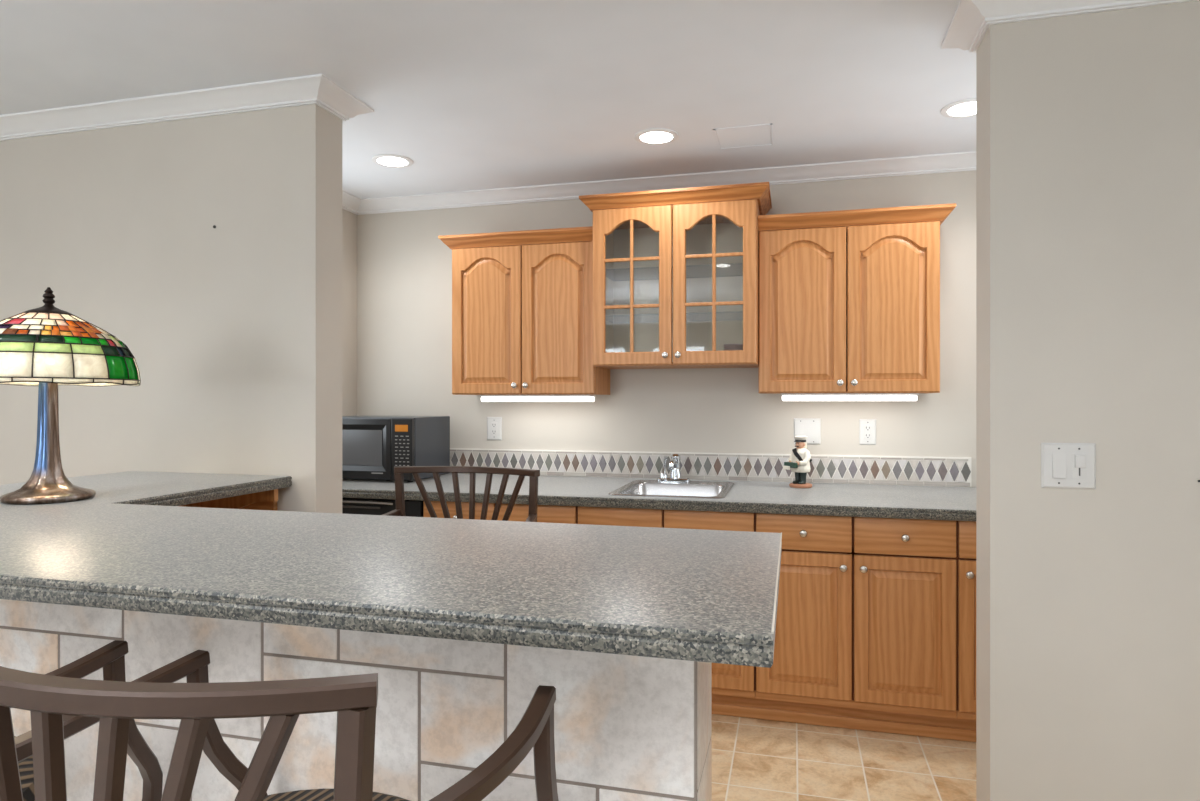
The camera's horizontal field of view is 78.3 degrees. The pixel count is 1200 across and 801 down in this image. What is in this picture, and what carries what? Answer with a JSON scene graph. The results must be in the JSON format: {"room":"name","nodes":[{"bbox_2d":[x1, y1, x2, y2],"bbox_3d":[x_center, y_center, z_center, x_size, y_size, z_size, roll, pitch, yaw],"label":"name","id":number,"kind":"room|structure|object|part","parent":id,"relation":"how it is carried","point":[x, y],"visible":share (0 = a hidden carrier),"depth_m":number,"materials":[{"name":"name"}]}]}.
{"room":"kitchen","nodes":[
{"label":"kitchen","id":0,"kind":"room"},
{"bbox_2d":[0,104,341,513],"bbox_3d":[-2.239,0.085,3.165,2.465,2.530,0.170,0,0,15],"label":"wall","id":1,"kind":"structure","parent":0,"point":[232,330],"depth_m":2.91,"materials":[{"name":"beige paint"}]},
{"bbox_2d":[0,74,373,140],"bbox_3d":[-2.197,-1.147,3.154,2.553,0.066,0.346,0,0,15],"label":"trim","id":2,"kind":"structure","parent":1,"relation":"attached to","point":[317,89],"depth_m":2.88,"materials":[{"name":"white paint"}]},
{"bbox_2d":[342,209,356,415],"bbox_3d":[-1.680,0.085,3.796,0.107,2.530,1.335,0,0,15],"label":"wall","id":3,"kind":"structure","parent":0,"point":[349,220],"depth_m":4.35,"materials":[{"name":"beige paint"}]},
{"bbox_2d":[0,0,975,198],"bbox_3d":[-0.423,-1.230,-0.037,7.800,0.100,8.315,0,0,15],"label":"ceiling","id":4,"kind":"structure","parent":0,"point":[477,94],"depth_m":2.65,"materials":[{"name":"paint"}]},
{"bbox_2d":[372,154,412,167],"bbox_3d":[-1.020,-1.173,3.626,0.196,0.014,0.196,0,0,15],"label":"recessed light","id":5,"kind":"object","parent":4,"relation":"in","point":[387,160],"visible":1,"depth_m":3.60,"materials":[{"name":"white paint"}]},
{"bbox_2d":[634,128,678,144],"bbox_3d":[0.252,-1.173,3.293,0.196,0.014,0.196,0,0,15],"label":"recessed light","id":6,"kind":"object","parent":4,"relation":"in","point":[654,136],"visible":1,"depth_m":3.27,"materials":[{"name":"white paint"}]},
{"bbox_2d":[713,124,773,149],"bbox_3d":[0.647,-1.179,3.301,0.250,0.004,0.265,0,0,15],"label":"ceiling access panel","id":7,"kind":"object","parent":4,"relation":"attached to","point":[753,135],"visible":1,"depth_m":3.29,"materials":[{"name":"paint"}]},
{"bbox_2d":[941,98,975,117],"bbox_3d":[1.481,-1.173,2.972,0.196,0.014,0.196,0,0,15],"label":"recessed light","id":8,"kind":"object","parent":4,"relation":"in","point":[966,107],"visible":0.67,"depth_m":2.96,"materials":[{"name":"white paint"}]},
{"bbox_2d":[357,170,975,486],"bbox_3d":[0.336,0.085,4.011,3.900,2.530,0.100,0,0,15],"label":"wall","id":9,"kind":"structure","parent":0,"point":[404,271],"depth_m":3.99,"materials":[{"name":"beige paint"}]},
{"bbox_2d":[487,417,501,439],"bbox_3d":[-0.602,0.160,4.198,0.090,0.133,0.011,0,0,15],"label":"wall outlet","id":10,"kind":"object","parent":9,"relation":"attached to","point":[494,424],"visible":1,"depth_m":4.20,"materials":[{"name":"white plastic"}]},
{"bbox_2d":[491,422,496,434],"bbox_3d":[-0.603,0.160,4.195,0.036,0.072,0.003,0,0,15],"label":"receptacle","id":11,"kind":"object","parent":10,"relation":"attached to","point":[493,424],"depth_m":4.19,"materials":[{"name":"grey plastic"}]},
{"bbox_2d":[438,226,609,394],"bbox_3d":[-0.399,-0.451,3.964,0.847,0.839,0.361,0,0,15],"label":"upper cabinet","id":12,"kind":"object","parent":9,"relation":"attached to","point":[522,301],"visible":0.98,"depth_m":3.81,"materials":[{"name":"brown wood"}]},
{"bbox_3d":[-0.597,-0.419,3.875,0.388,0.769,0.020,0,0,15],"label":"door","id":13,"kind":"part","parent":12,"relation":"part of","materials":[{"name":"brown wood"}]},
{"bbox_3d":[-0.597,-0.419,3.875,0.282,0.663,0.018,0,0,15],"label":"raised panel","id":14,"kind":"part","parent":12,"relation":"part of","materials":[{"name":"brown wood"}]},
{"bbox_3d":[-0.399,-0.839,3.964,0.847,0.062,0.361,0,0,15],"label":"crown moulding","id":15,"kind":"part","parent":12,"relation":"part of","materials":[{"name":"brown wood"}]},
{"bbox_2d":[480,395,595,401],"bbox_3d":[-0.329,-0.012,3.883,0.603,0.036,0.123,0,0,15],"label":"light","id":16,"kind":"object","parent":12,"relation":"attached to","point":[484,398],"visible":0.97,"depth_m":3.82,"materials":[{"name":"white plastic"}]},
{"bbox_3d":[-0.215,-0.419,3.775,0.282,0.663,0.018,0,0,15],"label":"raised panel","id":17,"kind":"part","parent":12,"relation":"part of","materials":[{"name":"brown wood"}]},
{"bbox_3d":[-0.215,-0.419,3.776,0.388,0.769,0.020,0,0,15],"label":"door","id":18,"kind":"part","parent":12,"relation":"part of","materials":[{"name":"brown wood"}]},
{"bbox_2d":[342,151,975,214],"bbox_3d":[0.158,-1.147,3.316,3.693,0.066,1.335,0,0,15],"label":"trim","id":19,"kind":"structure","parent":9,"relation":"attached to","point":[961,161],"depth_m":3.89,"materials":[{"name":"white paint"}]},
{"bbox_2d":[579,182,771,368],"bbox_3d":[0.392,-0.589,3.721,0.914,0.838,0.429,0,0,15],"label":"upper cabinet","id":20,"kind":"object","parent":9,"relation":"attached to","point":[675,271],"visible":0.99,"depth_m":3.63,"materials":[{"name":"brown wood"}]},
{"bbox_2d":[604,220,658,352],"bbox_3d":[0.155,-0.558,3.607,0.276,0.650,0.014,0,0,15],"label":"grille","id":21,"kind":"object","parent":20,"relation":"attached to","point":[609,225],"depth_m":3.60,"materials":[{"name":"brown wood"}]},
{"bbox_3d":[0.155,-0.558,3.608,0.394,0.768,0.020,0,0,15],"label":"door","id":22,"kind":"part","parent":20,"relation":"part of","materials":[{"name":"brown wood"}]},
{"bbox_3d":[0.313,-0.218,3.541,0.032,0.032,0.030,0,0,15],"label":"knob","id":23,"kind":"part","parent":20,"relation":"part of","materials":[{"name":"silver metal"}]},
{"bbox_3d":[0.392,-0.977,3.721,0.914,0.062,0.429,0,0,15],"label":"crown moulding","id":24,"kind":"part","parent":20,"relation":"part of","materials":[{"name":"brown wood"}]},
{"bbox_3d":[0.373,-0.218,3.526,0.032,0.032,0.030,0,0,15],"label":"knob","id":25,"kind":"part","parent":20,"relation":"part of","materials":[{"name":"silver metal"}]},
{"bbox_3d":[0.445,-0.558,3.924,0.770,0.744,0.008,0,0,15],"label":"panel","id":26,"kind":"part","parent":20,"relation":"part of","materials":[{"name":"clear glass"}]},
{"bbox_2d":[685,215,742,350],"bbox_3d":[0.542,-0.558,3.506,0.276,0.650,0.014,0,0,15],"label":"grille","id":27,"kind":"object","parent":20,"relation":"attached to","point":[690,220],"depth_m":3.50,"materials":[{"name":"brown wood"}]},
{"bbox_3d":[0.542,-0.558,3.507,0.394,0.768,0.020,0,0,15],"label":"door","id":28,"kind":"part","parent":20,"relation":"part of","materials":[{"name":"brown wood"}]},
{"bbox_2d":[723,344,742,350],"bbox_3d":[0.671,-0.234,3.690,0.106,0.091,0.106,0,0,15],"label":"bowl","id":29,"kind":"object","parent":20,"relation":"in","point":[727,346],"visible":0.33,"depth_m":3.65,"materials":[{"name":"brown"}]},
{"bbox_2d":[450,448,970,486],"bbox_3d":[0.170,0.347,3.996,3.365,0.144,0.011,0,0,15],"label":"backsplash","id":30,"kind":"structure","parent":9,"relation":"attached to","point":[836,469],"depth_m":3.86,"materials":[{"name":"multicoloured tile"}]},
{"bbox_2d":[794,418,820,444],"bbox_3d":[1.057,0.158,3.764,0.132,0.133,0.011,0,0,15],"label":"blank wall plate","id":31,"kind":"object","parent":9,"relation":"attached to","point":[810,428],"visible":0.76,"depth_m":3.76,"materials":[{"name":"white plastic"}]},
{"bbox_2d":[758,203,955,393],"bbox_3d":[1.205,-0.454,3.544,0.858,0.837,0.361,0,0,15],"label":"upper cabinet","id":32,"kind":"object","parent":9,"relation":"attached to","point":[849,300],"visible":1,"depth_m":3.41,"materials":[{"name":"brown wood"}]},
{"bbox_3d":[0.951,-0.422,3.470,0.288,0.661,0.018,0,0,15],"label":"raised panel","id":33,"kind":"part","parent":32,"relation":"part of","materials":[{"name":"brown wood"}]},
{"bbox_3d":[0.951,-0.422,3.470,0.394,0.767,0.020,0,0,15],"label":"door","id":34,"kind":"part","parent":32,"relation":"part of","materials":[{"name":"brown wood"}]},
{"bbox_3d":[1.108,-0.083,3.404,0.032,0.032,0.030,0,0,15],"label":"knob","id":35,"kind":"part","parent":32,"relation":"part of","materials":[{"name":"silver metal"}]},
{"bbox_3d":[1.223,-0.422,3.721,0.770,0.743,0.008,0,0,15],"label":"panel","id":36,"kind":"part","parent":32,"relation":"part of","materials":[{"name":"brown wood"}]},
{"bbox_2d":[781,393,918,400],"bbox_3d":[1.171,-0.016,3.491,0.608,0.036,0.123,0,0,15],"label":"light","id":37,"kind":"object","parent":32,"relation":"attached to","point":[785,396],"visible":1,"depth_m":3.43,"materials":[{"name":"white plastic"}]},
{"bbox_3d":[1.168,-0.083,3.388,0.032,0.032,0.030,0,0,15],"label":"knob","id":38,"kind":"part","parent":32,"relation":"part of","materials":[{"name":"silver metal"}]},
{"bbox_3d":[1.205,-0.841,3.544,0.858,0.062,0.361,0,0,15],"label":"crown moulding","id":39,"kind":"part","parent":32,"relation":"part of","materials":[{"name":"brown wood"}]},
{"bbox_3d":[1.337,-0.422,3.369,0.288,0.661,0.018,0,0,15],"label":"raised panel","id":40,"kind":"part","parent":32,"relation":"part of","materials":[{"name":"brown wood"}]},
{"bbox_3d":[1.337,-0.422,3.369,0.394,0.767,0.020,0,0,15],"label":"door","id":41,"kind":"part","parent":32,"relation":"part of","materials":[{"name":"brown wood"}]},
{"bbox_2d":[859,419,875,444],"bbox_3d":[1.340,0.158,3.690,0.080,0.129,0.011,0,0,15],"label":"wall outlet","id":42,"kind":"object","parent":9,"relation":"attached to","point":[867,427],"visible":1,"depth_m":3.69,"materials":[{"name":"white plastic"}]},
{"bbox_2d":[864,425,871,438],"bbox_3d":[1.339,0.158,3.687,0.036,0.072,0.003,0,0,15],"label":"receptacle","id":43,"kind":"object","parent":42,"relation":"attached to","point":[867,428],"depth_m":3.69,"materials":[{"name":"grey plastic"}]},
{"bbox_2d":[711,714,975,800],"bbox_3d":[0.248,1.380,2.527,7.600,0.060,3.015,0,0,15],"label":"floor","id":44,"kind":"structure","parent":0,"point":[753,759],"depth_m":2.73,"materials":[{"name":"beige tile"}]},
{"bbox_2d":[181,489,277,510],"bbox_3d":[-1.611,0.839,2.339,0.578,1.021,1.107,0,0,15],"label":"support","id":45,"kind":"object","parent":44,"relation":"on","point":[265,500],"visible":0.12,"depth_m":2.79,"materials":[{"name":"brown wood"}]},
{"bbox_2d":[0,599,711,800],"bbox_3d":[-0.943,0.839,1.488,2.302,1.021,0.200,0,0,15],"label":"wall","id":46,"kind":"structure","parent":44,"relation":"on","point":[627,727],"depth_m":1.22,"materials":[{"name":"beige tile"}]},
{"bbox_2d":[0,471,781,667],"bbox_3d":[-0.848,0.306,1.941,2.577,0.043,1.491,0,0,15],"label":"countertop","id":47,"kind":"structure","parent":46,"relation":"on","point":[700,595],"depth_m":1.23,"materials":[{"name":"grey stone"}]},
{"bbox_2d":[0,287,140,504],"bbox_3d":[-1.579,-0.020,2.112,0.448,0.608,0.448,0,0,6],"label":"table lamp","id":48,"kind":"object","parent":47,"relation":"on","point":[46,347],"visible":1,"depth_m":2.04,"materials":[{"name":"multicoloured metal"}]},
{"bbox_3d":[-1.579,-0.146,2.112,0.444,0.200,0.444,0,0,15],"label":"lamp shade","id":49,"kind":"part","parent":48,"relation":"part of","materials":[{"name":"multicoloured glass"}]},
{"bbox_2d":[342,497,423,516],"bbox_3d":[-1.078,0.910,3.880,0.670,0.878,0.748,0,0,15],"label":"refrigerator","id":50,"kind":"object","parent":44,"relation":"on","point":[365,506],"visible":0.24,"depth_m":3.51,"materials":[{"name":"black plastic"}]},
{"bbox_2d":[423,501,495,519],"bbox_3d":[-0.561,0.906,3.770,0.365,0.880,0.810,0,0,15],"label":"base cabinet","id":51,"kind":"object","parent":44,"relation":"on","point":[436,505],"visible":0.12,"depth_m":3.40,"materials":[{"name":"brown wood"}]},
{"bbox_2d":[382,466,539,521],"bbox_3d":[-0.518,0.793,2.373,0.612,1.112,0.609,0,0,13],"label":"bar stool","id":52,"kind":"object","parent":44,"relation":"on","point":[533,474],"visible":0.2,"depth_m":2.62,"materials":[{"name":"brown wood"}]},
{"bbox_3d":[-0.784,0.405,2.444,0.048,0.041,0.422,0,0,18],"label":"arm","id":53,"kind":"part","parent":52,"relation":"part of","materials":[{"name":"brown metal"}]},
{"bbox_3d":[-0.687,0.804,2.668,0.070,1.090,0.107,0,0,13],"label":"post","id":54,"kind":"part","parent":52,"relation":"part of","materials":[{"name":"brown wood"}]},
{"bbox_3d":[-0.465,0.248,2.608,0.546,0.022,0.102,0,0,13],"label":"rail","id":55,"kind":"part","parent":52,"relation":"part of","materials":[{"name":"brown wood"}]},
{"bbox_3d":[-0.247,0.405,2.323,0.048,0.041,0.422,0,0,7],"label":"arm","id":56,"kind":"part","parent":52,"relation":"part of","materials":[{"name":"brown wood"}]},
{"bbox_3d":[-0.238,0.804,2.567,0.070,1.090,0.107,0,0,13],"label":"post","id":57,"kind":"part","parent":52,"relation":"part of","materials":[{"name":"brown wood"}]},
{"bbox_2d":[497,503,577,523],"bbox_3d":[-0.197,0.906,3.675,0.386,0.880,0.810,0,0,15],"label":"base cabinet","id":58,"kind":"object","parent":44,"relation":"on","point":[545,513],"visible":0.05,"depth_m":3.30,"materials":[{"name":"brown wood"}]},
{"bbox_3d":[-0.284,0.840,3.341,0.386,0.748,0.020,0,0,15],"label":"frame","id":59,"kind":"part","parent":58,"relation":"part of","materials":[{"name":"brown wood"}]},
{"bbox_2d":[578,506,754,697],"bbox_3d":[0.365,0.906,3.528,0.773,0.880,0.810,0,0,15],"label":"base cabinet","id":60,"kind":"object","parent":44,"relation":"on","point":[727,679],"visible":0.14,"depth_m":3.12,"materials":[{"name":"brown wood"}]},
{"bbox_3d":[0.085,0.541,3.223,0.378,0.146,0.020,0,0,15],"label":"drawer","id":61,"kind":"part","parent":60,"relation":"part of","materials":[{"name":"brown wood"}]},
{"bbox_2d":[342,473,975,520],"bbox_3d":[0.223,0.442,3.564,3.689,0.044,0.819,0,0,15],"label":"countertop","id":62,"kind":"structure","parent":60,"relation":"on","point":[823,499],"depth_m":3.26,"materials":[{"name":"grey stone"}]},
{"bbox_2d":[342,416,449,481],"bbox_3d":[-1.165,0.254,3.992,0.564,0.333,0.426,0,0,15],"label":"microwave oven","id":63,"kind":"object","parent":62,"relation":"on","point":[372,446],"visible":0.88,"depth_m":3.79,"materials":[{"name":"grey paint"}]},
{"bbox_3d":[-1.272,0.247,3.816,0.442,0.313,0.030,0,0,15],"label":"door","id":64,"kind":"part","parent":63,"relation":"part of","materials":[{"name":"black plastic"}]},
{"bbox_3d":[-1.000,0.247,3.745,0.116,0.313,0.030,0,0,15],"label":"control panel","id":65,"kind":"part","parent":63,"relation":"part of","materials":[{"name":"black plastic"}]},
{"bbox_2d":[608,480,733,498],"bbox_3d":[0.357,0.497,3.506,0.515,0.166,0.635,0,0,15],"label":"sink","id":66,"kind":"object","parent":62,"relation":"in","point":[645,488],"visible":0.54,"depth_m":3.67,"materials":[{"name":"silver metal"}]},
{"bbox_2d":[657,454,689,482],"bbox_3d":[0.356,0.343,3.690,0.170,0.142,0.210,0,0,15],"label":"kitchen faucet","id":67,"kind":"object","parent":62,"relation":"on","point":[674,464],"visible":1,"depth_m":3.74,"materials":[{"name":"silver metal"}]},
{"bbox_3d":[0.328,0.340,3.775,0.044,0.115,0.041,0,0,15],"label":"lever","id":68,"kind":"part","parent":67,"relation":"part of","materials":[{"name":"silver metal"}]},
{"bbox_3d":[0.364,0.318,3.671,0.030,0.057,0.176,0,0,15],"label":"spout","id":69,"kind":"part","parent":67,"relation":"part of","materials":[{"name":"silver metal"}]},
{"bbox_3d":[0.375,0.405,3.763,0.170,0.018,0.052,0,0,15],"label":"plate","id":70,"kind":"part","parent":67,"relation":"part of","materials":[{"name":"silver metal"}]},
{"bbox_2d":[783,436,811,487],"bbox_3d":[0.960,0.295,3.563,0.136,0.250,0.122,0,0,-33],"label":"chef figurine","id":71,"kind":"object","parent":62,"relation":"on","point":[799,461],"visible":1,"depth_m":3.54,"materials":[{"name":"white ceramic"}]},
{"bbox_2d":[784,462,797,467],"bbox_3d":[0.916,0.309,3.537,0.026,0.026,0.066,0,0,-33],"label":"tray","id":72,"kind":"object","parent":71,"relation":"on","point":[786,464],"depth_m":3.52,"materials":[{"name":"green"}]},
{"bbox_3d":[0.278,0.840,3.195,0.773,0.748,0.020,0,0,15],"label":"frame","id":73,"kind":"part","parent":60,"relation":"part of","materials":[{"name":"brown"}]},
{"bbox_3d":[0.460,0.541,3.125,0.378,0.146,0.020,0,0,15],"label":"drawer","id":74,"kind":"part","parent":60,"relation":"part of","materials":[{"name":"brown wood"}]},
{"bbox_3d":[0.460,0.918,3.125,0.274,0.486,0.018,0,0,15],"label":"raised panel","id":75,"kind":"part","parent":60,"relation":"part of","materials":[{"name":"brown wood"}]},
{"bbox_3d":[0.460,0.918,3.125,0.378,0.590,0.020,0,0,15],"label":"door","id":76,"kind":"part","parent":60,"relation":"part of","materials":[{"name":"brown wood"}]},
{"bbox_3d":[0.277,1.230,3.193,0.773,0.030,0.024,0,0,15],"label":"rail","id":77,"kind":"part","parent":60,"relation":"part of","materials":[{"name":"brown wood"}]},
{"bbox_2d":[712,694,975,741],"bbox_3d":[0.556,1.298,3.163,2.835,0.103,0.027,0,0,15],"label":"trim","id":78,"kind":"structure","parent":44,"relation":"on","point":[765,709],"depth_m":3.04,"materials":[{"name":"brown wood"}]},
{"bbox_2d":[755,513,956,717],"bbox_3d":[1.114,0.906,3.332,0.773,0.880,0.810,0,0,15],"label":"base cabinet","id":79,"kind":"object","parent":44,"relation":"on","point":[866,618],"visible":0.89,"depth_m":2.96,"materials":[{"name":"brown wood"}]},
{"bbox_3d":[0.828,0.541,3.003,0.032,0.032,0.030,0,0,15],"label":"knob","id":80,"kind":"part","parent":79,"relation":"part of","materials":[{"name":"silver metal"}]},
{"bbox_3d":[0.834,0.918,3.027,0.274,0.486,0.018,0,0,15],"label":"raised panel","id":81,"kind":"part","parent":79,"relation":"part of","materials":[{"name":"brown wood"}]},
{"bbox_3d":[0.834,0.541,3.027,0.378,0.146,0.020,0,0,15],"label":"drawer","id":82,"kind":"part","parent":79,"relation":"part of","materials":[{"name":"brown wood"}]},
{"bbox_3d":[0.834,0.918,3.027,0.378,0.590,0.020,0,0,15],"label":"door","id":83,"kind":"part","parent":79,"relation":"part of","materials":[{"name":"brown wood"}]},
{"bbox_3d":[0.978,0.673,2.964,0.032,0.032,0.030,0,0,15],"label":"knob","id":84,"kind":"part","parent":79,"relation":"part of","materials":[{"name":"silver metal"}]},
{"bbox_3d":[1.026,1.230,2.997,0.773,0.030,0.024,0,0,15],"label":"rail","id":85,"kind":"part","parent":79,"relation":"part of","materials":[{"name":"brown wood"}]},
{"bbox_3d":[1.052,0.673,2.945,0.032,0.032,0.030,0,0,15],"label":"knob","id":86,"kind":"part","parent":79,"relation":"part of","materials":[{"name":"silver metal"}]},
{"bbox_3d":[1.208,0.918,2.929,0.274,0.486,0.018,0,0,15],"label":"raised panel","id":87,"kind":"part","parent":79,"relation":"part of","materials":[{"name":"brown wood"}]},
{"bbox_3d":[1.208,0.541,2.929,0.378,0.146,0.020,0,0,15],"label":"drawer","id":88,"kind":"part","parent":79,"relation":"part of","materials":[{"name":"brown wood"}]},
{"bbox_3d":[1.208,0.918,2.929,0.378,0.590,0.020,0,0,15],"label":"door","id":89,"kind":"part","parent":79,"relation":"part of","materials":[{"name":"brown wood"}]},
{"bbox_3d":[1.202,0.541,2.905,0.032,0.032,0.030,0,0,15],"label":"knob","id":90,"kind":"part","parent":79,"relation":"part of","materials":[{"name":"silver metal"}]},
{"bbox_2d":[957,521,975,719],"bbox_3d":[1.675,0.906,3.185,0.386,0.880,0.810,0,0,15],"label":"base cabinet","id":91,"kind":"object","parent":44,"relation":"on","point":[966,530],"visible":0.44,"depth_m":2.86,"materials":[{"name":"brown wood"}]},
{"bbox_3d":[1.588,1.230,2.850,0.386,0.030,0.024,0,0,15],"label":"rail","id":92,"kind":"part","parent":91,"relation":"part of","materials":[{"name":"brown wood"}]},
{"bbox_3d":[1.583,0.541,2.832,0.378,0.146,0.020,0,0,15],"label":"drawer","id":93,"kind":"part","parent":91,"relation":"part of","materials":[{"name":"brown wood"}]},
{"bbox_3d":[1.427,0.673,2.847,0.032,0.032,0.030,0,0,15],"label":"knob","id":94,"kind":"part","parent":91,"relation":"part of","materials":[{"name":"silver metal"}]},
{"bbox_3d":[1.583,0.918,2.831,0.274,0.486,0.018,0,0,15],"label":"raised panel","id":95,"kind":"part","parent":91,"relation":"part of","materials":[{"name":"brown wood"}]},
{"bbox_2d":[976,1,1199,800],"bbox_3d":[2.550,0.085,1.912,2.834,2.530,0.170,0,0,15],"label":"wall","id":96,"kind":"structure","parent":0,"point":[1088,125],"depth_m":2.12,"materials":[{"name":"beige paint"}]},
{"bbox_2d":[1041,443,1095,488],"bbox_3d":[1.354,0.189,2.128,0.140,0.132,0.016,0,0,15],"label":"dimmer switch","id":97,"kind":"object","parent":96,"relation":"attached to","point":[1063,465],"visible":1,"depth_m":2.13,"materials":[{"name":"white plastic"}]},
{"bbox_3d":[1.379,0.189,2.122,0.036,0.074,0.001,0,0,15],"label":"switch frame","id":98,"kind":"part","parent":97,"relation":"part of","materials":[{"name":"white plastic"}]},
{"bbox_2d":[941,0,1199,52],"bbox_3d":[2.507,-1.147,1.923,2.922,0.066,0.346,0,0,15],"label":"trim","id":99,"kind":"structure","parent":96,"relation":"attached to","point":[972,19],"depth_m":2.15,"materials":[{"name":"white paint"}]},
{"bbox_3d":[-0.792,1.380,-1.447,7.600,0.060,5.200,0,0,15],"label":"floor","id":100,"kind":"structure","parent":0,"visible":0},
{"bbox_2d":[14,640,162,800],"bbox_3d":[-1.106,0.793,1.085,0.612,1.112,0.609,0,0,15],"label":"bar stool","id":101,"kind":"object","parent":100,"relation":"on","point":[111,656],"visible":0.55,"depth_m":1.19,"materials":[{"name":"brown wood"}]},
{"bbox_2d":[14,736,34,800],"bbox_3d":[-1.108,0.606,1.078,0.488,0.079,0.488,0,0,15],"label":"seat cushion","id":102,"kind":"object","parent":101,"relation":"on","point":[26,772],"depth_m":1.15,"materials":[{"name":"brown fabric"}]},
{"bbox_3d":[-0.843,0.405,1.005,0.048,0.041,0.422,0,0,20],"label":"arm","id":103,"kind":"part","parent":101,"relation":"part of","materials":[{"name":"brown wood"}]},
{"bbox_3d":[-0.798,0.880,1.248,0.063,0.937,0.142,0,0,0],"label":"leg","id":104,"kind":"part","parent":101,"relation":"part of","materials":[{"name":"brown wood"}]},
{"bbox_2d":[0,650,558,800],"bbox_3d":[-0.398,0.793,0.894,0.612,1.112,0.609,0,0,15],"label":"bar stool","id":105,"kind":"object","parent":100,"relation":"on","point":[60,708],"visible":1,"depth_m":0.62,"materials":[{"name":"brown wood"}]},
{"bbox_3d":[-0.667,0.405,0.954,0.048,0.041,0.422,0,0,9],"label":"arm","id":106,"kind":"part","parent":105,"relation":"part of","materials":[{"name":"brown wood"}]},
{"bbox_3d":[-0.459,0.248,0.661,0.546,0.022,0.102,0,0,15],"label":"rail","id":107,"kind":"part","parent":105,"relation":"part of","materials":[{"name":"brown wood"}]},
{"bbox_3d":[-0.586,0.880,1.187,0.063,0.937,0.142,0,0,29],"label":"leg","id":108,"kind":"part","parent":105,"relation":"part of","materials":[{"name":"brown wood"}]},
{"bbox_2d":[263,788,409,800],"bbox_3d":[-0.399,0.606,0.887,0.488,0.079,0.488,0,0,15],"label":"seat cushion","id":109,"kind":"object","parent":105,"relation":"on","point":[323,794],"depth_m":1.07,"materials":[{"name":"brown fabric"}]},
{"bbox_3d":[-0.239,0.804,0.593,0.070,1.090,0.107,0,0,15],"label":"post","id":110,"kind":"part","parent":105,"relation":"part of","materials":[{"name":"brown wood"}]},
{"bbox_3d":[-0.134,0.405,0.814,0.048,0.041,0.422,0,0,20],"label":"arm","id":111,"kind":"part","parent":105,"relation":"part of","materials":[{"name":"brown wood"}]},
{"bbox_3d":[-0.089,0.880,1.058,0.063,0.937,0.142,0,0,0],"label":"leg","id":112,"kind":"part","parent":105,"relation":"part of","materials":[{"name":"brown wood"}]}
]}

